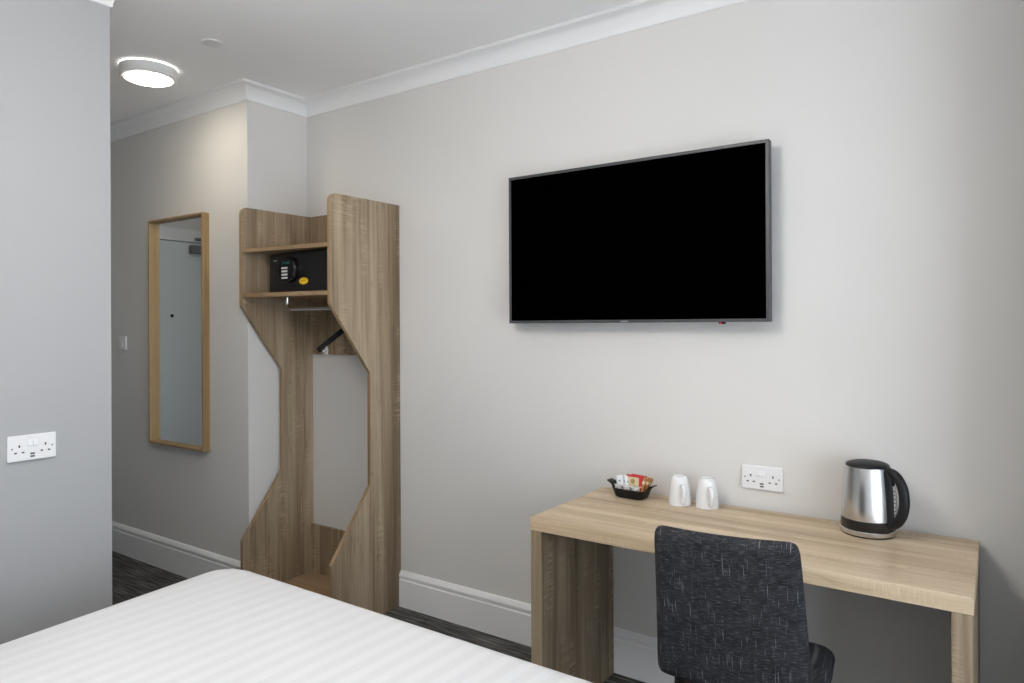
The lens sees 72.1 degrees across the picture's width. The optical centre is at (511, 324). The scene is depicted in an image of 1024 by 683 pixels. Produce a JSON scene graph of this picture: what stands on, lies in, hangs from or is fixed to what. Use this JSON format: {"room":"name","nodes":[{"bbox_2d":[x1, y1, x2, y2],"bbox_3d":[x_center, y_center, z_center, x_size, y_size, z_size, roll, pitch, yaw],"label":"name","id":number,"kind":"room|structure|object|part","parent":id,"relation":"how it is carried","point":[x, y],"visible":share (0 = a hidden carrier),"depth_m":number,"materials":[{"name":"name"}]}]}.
{"room":"hotel room","nodes":[
{"label":"hotel room","id":0,"kind":"room"},
{"bbox_2d":[0,0,111,644],"bbox_3d":[-3.034,0.095,2.292,2.200,2.675,2.280,0,0,35],"label":"wall","id":1,"kind":"structure","parent":0,"point":[56,512],"depth_m":2.44,"materials":[{"name":"grey paint"}]},
{"bbox_2d":[7,432,55,462],"bbox_3d":[-1.621,0.413,2.376,0.016,0.086,0.146,0,0,35],"label":"wall socket","id":2,"kind":"object","parent":1,"relation":"attached to","point":[39,445],"visible":1,"depth_m":2.37,"materials":[{"name":"white plastic"}]},
{"bbox_2d":[110,100,306,560],"bbox_3d":[-1.969,0.091,4.406,1.823,2.675,0.534,0,0,35],"label":"wall","id":3,"kind":"structure","parent":0,"point":[222,162],"depth_m":3.89,"materials":[{"name":"paint"}]},
{"bbox_2d":[119,336,126,349],"bbox_3d":[-2.435,0.113,4.396,0.086,0.086,0.014,0,0,35],"label":"light switch","id":4,"kind":"object","parent":3,"relation":"attached to","point":[122,339],"visible":1,"depth_m":4.38,"materials":[{"name":"white plastic"}]},
{"bbox_2d":[112,521,240,578],"bbox_3d":[-2.047,1.339,4.139,1.691,0.180,0.038,0,0,35],"label":"baseboard","id":5,"kind":"structure","parent":3,"relation":"attached to","point":[188,561],"depth_m":4.09,"materials":[{"name":"white paint"}]},
{"bbox_2d":[148,212,209,451],"bbox_3d":[-1.904,0.040,4.008,0.566,1.308,0.042,0,0,35],"label":"wall mirror","id":6,"kind":"object","parent":3,"relation":"attached to","point":[178,246],"visible":1,"depth_m":4.02,"materials":[{"name":"brown wood"}]},
{"bbox_2d":[110,0,638,122],"bbox_3d":[-0.900,-1.313,1.602,6.800,0.120,3.900,0,0,35],"label":"ceiling","id":7,"kind":"structure","parent":0,"point":[303,48],"depth_m":3.05,"materials":[{"name":"paint"}]},
{"bbox_2d":[118,58,177,86],"bbox_3d":[-1.761,-1.214,3.408,0.256,0.068,0.256,0,0,35],"label":"ceiling light","id":8,"kind":"object","parent":7,"relation":"attached to","point":[145,72],"visible":1,"depth_m":3.34,"materials":[{"name":"white plastic"}]},
{"bbox_2d":[124,71,172,86],"bbox_3d":[-1.760,-1.186,3.408,0.211,0.012,0.211,0,0,35],"label":"diffuser","id":9,"kind":"object","parent":8,"relation":"attached to","point":[145,78],"depth_m":3.38,"materials":[{"name":"white plastic"}]},
{"bbox_2d":[202,38,221,46],"bbox_3d":[-1.326,-1.247,3.109,0.082,0.006,0.082,0,0,35],"label":"sprinkler cover","id":10,"kind":"object","parent":7,"relation":"attached to","point":[208,41],"visible":1,"depth_m":3.10,"materials":[{"name":"white"}]},
{"bbox_2d":[112,551,645,682],"bbox_3d":[-0.887,1.482,1.600,6.800,0.120,3.900,0,0,35],"label":"floor","id":11,"kind":"structure","parent":0,"point":[132,578],"depth_m":3.49,"materials":[{"name":"grey carpet"}]},
{"bbox_2d":[0,569,591,682],"bbox_3d":[-0.919,1.113,1.158,1.582,0.616,2.080,0,0,35],"label":"bed","id":12,"kind":"object","parent":11,"relation":"on","point":[223,625],"visible":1,"depth_m":1.77,"materials":[{"name":"white fabric"}]},
{"bbox_2d":[239,193,400,613],"bbox_3d":[-0.979,0.410,3.582,0.693,2.027,0.448,0,0,35],"label":"wardrobe","id":13,"kind":"object","parent":11,"relation":"on","point":[359,565],"visible":0.97,"depth_m":3.56,"materials":[{"name":"brown wood"}]},
{"bbox_3d":[-1.255,0.411,3.775,0.020,2.027,0.448,0,0,35],"label":"panel","id":14,"kind":"part","parent":13,"relation":"part of","materials":[{"name":"brown wood"}]},
{"bbox_2d":[242,242,326,254],"bbox_3d":[-0.987,-0.380,3.576,0.652,0.020,0.425,0,0,35],"label":"shelf","id":15,"kind":"object","parent":13,"relation":"attached to","point":[246,249],"depth_m":3.50,"materials":[{"name":"brown wood"}]},
{"bbox_2d":[242,290,327,299],"bbox_3d":[-0.986,-0.152,3.576,0.652,0.020,0.425,0,0,35],"label":"shelf","id":16,"kind":"object","parent":13,"relation":"attached to","point":[246,294],"depth_m":3.55,"materials":[{"name":"brown wood"}]},
{"bbox_2d":[270,250,326,291],"bbox_3d":[-0.991,-0.262,3.604,0.456,0.196,0.336,0,0,35],"label":"safe","id":17,"kind":"object","parent":13,"relation":"on","point":[301,271],"visible":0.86,"depth_m":3.48,"materials":[{"name":"black metal"}]},
{"bbox_2d":[283,572,328,596],"bbox_3d":[-0.977,1.395,3.578,0.652,0.033,0.419,0,0,35],"label":"shelf","id":18,"kind":"object","parent":13,"relation":"attached to","point":[317,582],"depth_m":3.78,"materials":[{"name":"brown wood"}]},
{"bbox_3d":[-0.970,-0.108,3.508,0.496,0.074,0.022,0,0,35],"label":"hanging rail","id":19,"kind":"part","parent":13,"relation":"part of","materials":[{"name":"silver metal"}]},
{"bbox_3d":[-0.852,1.267,3.757,0.652,0.312,0.018,0,0,35],"label":"panel","id":20,"kind":"part","parent":13,"relation":"part of","materials":[{"name":"brown wood"}]},
{"bbox_2d":[317,328,344,354],"bbox_3d":[-0.814,0.021,3.400,0.022,0.240,0.343,0,0,31],"label":"clothes hanger","id":21,"kind":"object","parent":13,"relation":"hanging from","point":[324,346],"visible":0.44,"depth_m":3.30,"materials":[{"name":"black plastic"}]},
{"bbox_3d":[-0.859,-0.221,3.759,0.652,0.765,0.018,0,0,35],"label":"panel","id":22,"kind":"part","parent":13,"relation":"part of","materials":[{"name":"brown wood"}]},
{"bbox_3d":[-0.704,0.409,3.389,0.020,2.027,0.448,0,0,35],"label":"panel","id":23,"kind":"part","parent":13,"relation":"part of","materials":[{"name":"brown wood"}]},
{"bbox_2d":[654,525,834,682],"bbox_3d":[0.633,0.963,1.940,0.441,0.903,0.557,0,0,28],"label":"desk chair","id":24,"kind":"object","parent":11,"relation":"on","point":[730,609],"visible":1,"depth_m":1.73,"materials":[{"name":"grey fabric"}]},
{"bbox_3d":[0.667,0.971,2.004,0.444,0.077,0.425,0,0,28],"label":"seat","id":25,"kind":"part","parent":24,"relation":"part of","materials":[{"name":"grey fabric"}]},
{"bbox_2d":[530,487,979,682],"bbox_3d":[0.748,1.039,2.296,1.290,0.750,0.545,0,0,35],"label":"desk","id":26,"kind":"object","parent":11,"relation":"on","point":[573,541],"visible":0.96,"depth_m":2.35,"materials":[{"name":"brown wood"}]},
{"bbox_3d":[0.240,1.064,2.652,0.045,0.706,0.542,0,0,35],"label":"leg panel","id":27,"kind":"part","parent":26,"relation":"part of","materials":[{"name":"brown wood"}]},
{"bbox_2d":[607,478,656,499],"bbox_3d":[0.462,0.636,2.714,0.198,0.058,0.088,0,0,38],"label":"dish","id":28,"kind":"object","parent":26,"relation":"on","point":[622,493],"visible":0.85,"depth_m":2.68,"materials":[{"name":"black plastic"}]},
{"bbox_3d":[0.396,0.622,2.765,0.031,0.029,0.036,0,0,38],"label":"handle","id":29,"kind":"part","parent":28,"relation":"part of","materials":[{"name":"black plastic"}]},
{"bbox_2d":[614,483,623,488],"bbox_3d":[0.417,0.632,2.727,0.042,0.025,0.037,0,0,35],"label":"pot","id":30,"kind":"object","parent":28,"relation":"in","point":[618,485],"visible":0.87,"depth_m":2.72,"materials":[{"name":"white plastic"}]},
{"bbox_2d":[616,475,622,483],"bbox_3d":[0.423,0.620,2.755,0.034,0.064,0.015,0,0,22],"label":"sachet","id":31,"kind":"object","parent":28,"relation":"in","point":[619,478],"visible":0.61,"depth_m":2.75,"materials":[{"name":"white paper"}]},
{"bbox_2d":[623,485,631,489],"bbox_3d":[0.447,0.631,2.703,0.042,0.025,0.037,0,0,15],"label":"pot","id":32,"kind":"object","parent":28,"relation":"in","point":[626,487],"visible":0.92,"depth_m":2.69,"materials":[{"name":"white plastic"}]},
{"bbox_3d":[0.462,0.647,2.714,0.144,0.037,0.088,0,0,38],"label":"dish","id":33,"kind":"part","parent":28,"relation":"part of","materials":[{"name":"black plastic"}]},
{"bbox_2d":[626,474,642,491],"bbox_3d":[0.474,0.618,2.723,0.072,0.072,0.010,0,0,39],"label":"packet","id":34,"kind":"object","parent":28,"relation":"in","point":[634,480],"visible":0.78,"depth_m":2.72,"materials":[{"name":"red paper"}]},
{"bbox_2d":[631,486,641,491],"bbox_3d":[0.474,0.631,2.682,0.042,0.025,0.037,0,0,-5],"label":"pot","id":35,"kind":"object","parent":28,"relation":"in","point":[633,488],"visible":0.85,"depth_m":2.67,"materials":[{"name":"white plastic"}]},
{"bbox_2d":[640,477,646,491],"bbox_3d":[0.500,0.618,2.682,0.033,0.079,0.009,0,0,35],"label":"stick","id":36,"kind":"object","parent":28,"relation":"in","point":[644,478],"visible":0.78,"depth_m":2.68,"materials":[{"name":"brown paper"}]},
{"bbox_2d":[644,477,650,491],"bbox_3d":[0.512,0.619,2.684,0.040,0.078,0.009,0,0,38],"label":"stick","id":37,"kind":"object","parent":28,"relation":"in","point":[648,479],"visible":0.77,"depth_m":2.68,"materials":[{"name":"brown paper"}]},
{"bbox_3d":[0.528,0.621,2.663,0.031,0.029,0.036,0,0,38],"label":"handle","id":38,"kind":"part","parent":28,"relation":"part of","materials":[{"name":"black plastic"}]},
{"bbox_2d":[668,474,690,506],"bbox_3d":[0.626,0.612,2.603,0.082,0.106,0.096,0,0,-38],"label":"mug","id":39,"kind":"object","parent":26,"relation":"on","point":[679,489],"visible":1,"depth_m":2.58,"materials":[{"name":"white ceramic"}]},
{"bbox_3d":[0.624,0.619,2.559,0.017,0.073,0.031,0,0,-3],"label":"handle","id":40,"kind":"part","parent":39,"relation":"part of","materials":[{"name":"white ceramic"}]},
{"bbox_2d":[695,477,718,509],"bbox_3d":[0.715,0.611,2.559,0.082,0.106,0.096,0,0,-36],"label":"mug","id":41,"kind":"object","parent":26,"relation":"on","point":[706,493],"visible":1,"depth_m":2.54,"materials":[{"name":"white ceramic"}]},
{"bbox_3d":[0.712,0.618,2.514,0.017,0.073,0.031,0,0,-1],"label":"handle","id":42,"kind":"part","parent":41,"relation":"part of","materials":[{"name":"white ceramic"}]},
{"bbox_2d":[840,459,909,539],"bbox_3d":[1.150,0.546,2.232,0.200,0.231,0.162,0,0,30],"label":"kettle","id":43,"kind":"object","parent":26,"relation":"on","point":[870,509],"visible":1,"depth_m":2.17,"materials":[{"name":"silver metal"}]},
{"bbox_3d":[1.133,0.440,2.241,0.128,0.018,0.128,0,0,-27],"label":"lid","id":44,"kind":"part","parent":43,"relation":"part of","materials":[{"name":"black plastic"}]},
{"bbox_3d":[1.175,0.537,2.159,0.032,0.189,0.093,0,0,-27],"label":"handle","id":45,"kind":"part","parent":43,"relation":"part of","materials":[{"name":"black plastic"}]},
{"bbox_3d":[1.257,1.059,1.941,0.045,0.706,0.542,0,0,35],"label":"leg panel","id":46,"kind":"part","parent":26,"relation":"part of","materials":[{"name":"brown wood"}]},
{"bbox_2d":[307,0,1023,682],"bbox_3d":[0.928,0.076,2.615,4.977,2.675,0.150,0,0,35],"label":"wall","id":47,"kind":"structure","parent":0,"point":[894,336],"depth_m":2.55,"materials":[{"name":"paint"}]},
{"bbox_2d":[90,0,748,141],"bbox_3d":[-0.900,-1.214,1.602,6.500,0.078,3.600,0,0,35],"label":"trim","id":48,"kind":"structure","parent":47,"relation":"attached to","point":[637,15],"depth_m":3.37,"materials":[{"name":"white paint"}]},
{"bbox_2d":[399,570,674,682],"bbox_3d":[0.837,1.324,1.980,4.108,0.180,1.000,0,0,35],"label":"baseboard","id":49,"kind":"structure","parent":47,"relation":"attached to","point":[635,654],"depth_m":3.21,"materials":[{"name":"white paint"}]},
{"bbox_2d":[509,139,771,323],"bbox_3d":[0.463,-0.323,2.796,1.108,0.644,0.083,0,0,35],"label":"television","id":50,"kind":"object","parent":47,"relation":"attached to","point":[686,236],"visible":1,"depth_m":2.71,"materials":[{"name":"grey"}]},
{"bbox_2d":[742,464,782,491],"bbox_3d":[0.901,0.552,2.534,0.146,0.086,0.016,0,0,35],"label":"wall socket","id":51,"kind":"object","parent":47,"relation":"attached to","point":[766,478],"visible":1,"depth_m":2.53,"materials":[{"name":"white plastic"}]}
]}

